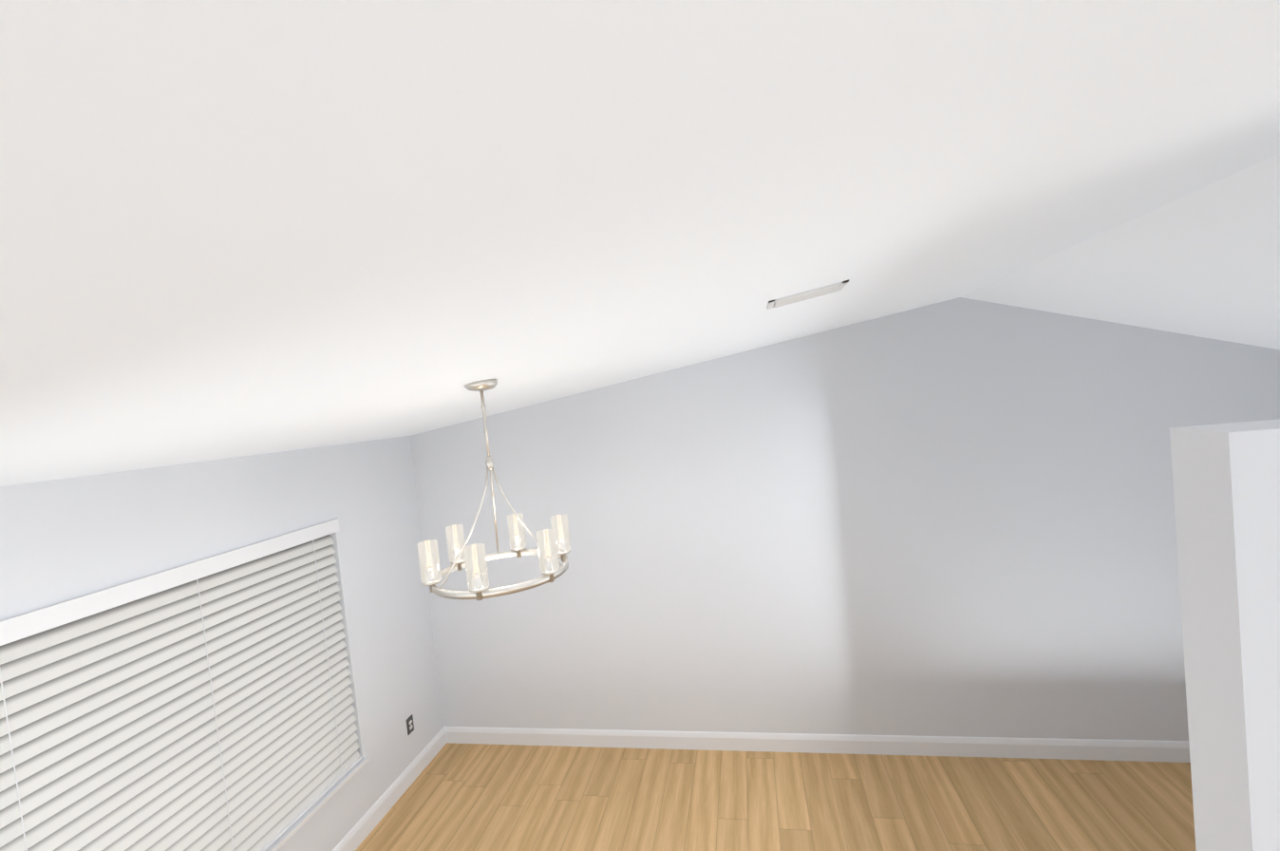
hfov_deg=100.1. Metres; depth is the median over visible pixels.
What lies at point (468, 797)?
floor
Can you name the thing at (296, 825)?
window sill
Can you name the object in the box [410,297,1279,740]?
wall
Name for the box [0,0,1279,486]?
ceiling
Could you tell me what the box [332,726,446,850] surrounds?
baseboard
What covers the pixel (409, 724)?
electrical outlet
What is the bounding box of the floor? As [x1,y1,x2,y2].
[355,742,1196,850]
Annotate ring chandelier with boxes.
[416,378,571,600]
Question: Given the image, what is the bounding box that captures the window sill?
[265,756,369,850]
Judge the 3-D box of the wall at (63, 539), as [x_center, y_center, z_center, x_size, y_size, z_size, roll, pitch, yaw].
[-2.454,1.546,1.000,0.120,2.574,6.950,-5,2,11]
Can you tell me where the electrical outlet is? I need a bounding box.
[406,714,414,734]
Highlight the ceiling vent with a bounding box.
[766,280,848,309]
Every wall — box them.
[0,435,443,850]
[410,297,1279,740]
[1169,418,1279,850]
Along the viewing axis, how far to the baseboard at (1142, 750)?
3.82 m
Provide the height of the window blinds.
1.596 m
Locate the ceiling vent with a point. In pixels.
(806, 294)
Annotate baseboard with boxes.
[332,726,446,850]
[444,726,1190,762]
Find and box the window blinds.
[0,518,362,850]
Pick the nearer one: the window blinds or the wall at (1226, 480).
the wall at (1226, 480)
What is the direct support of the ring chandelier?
hanging from the ceiling

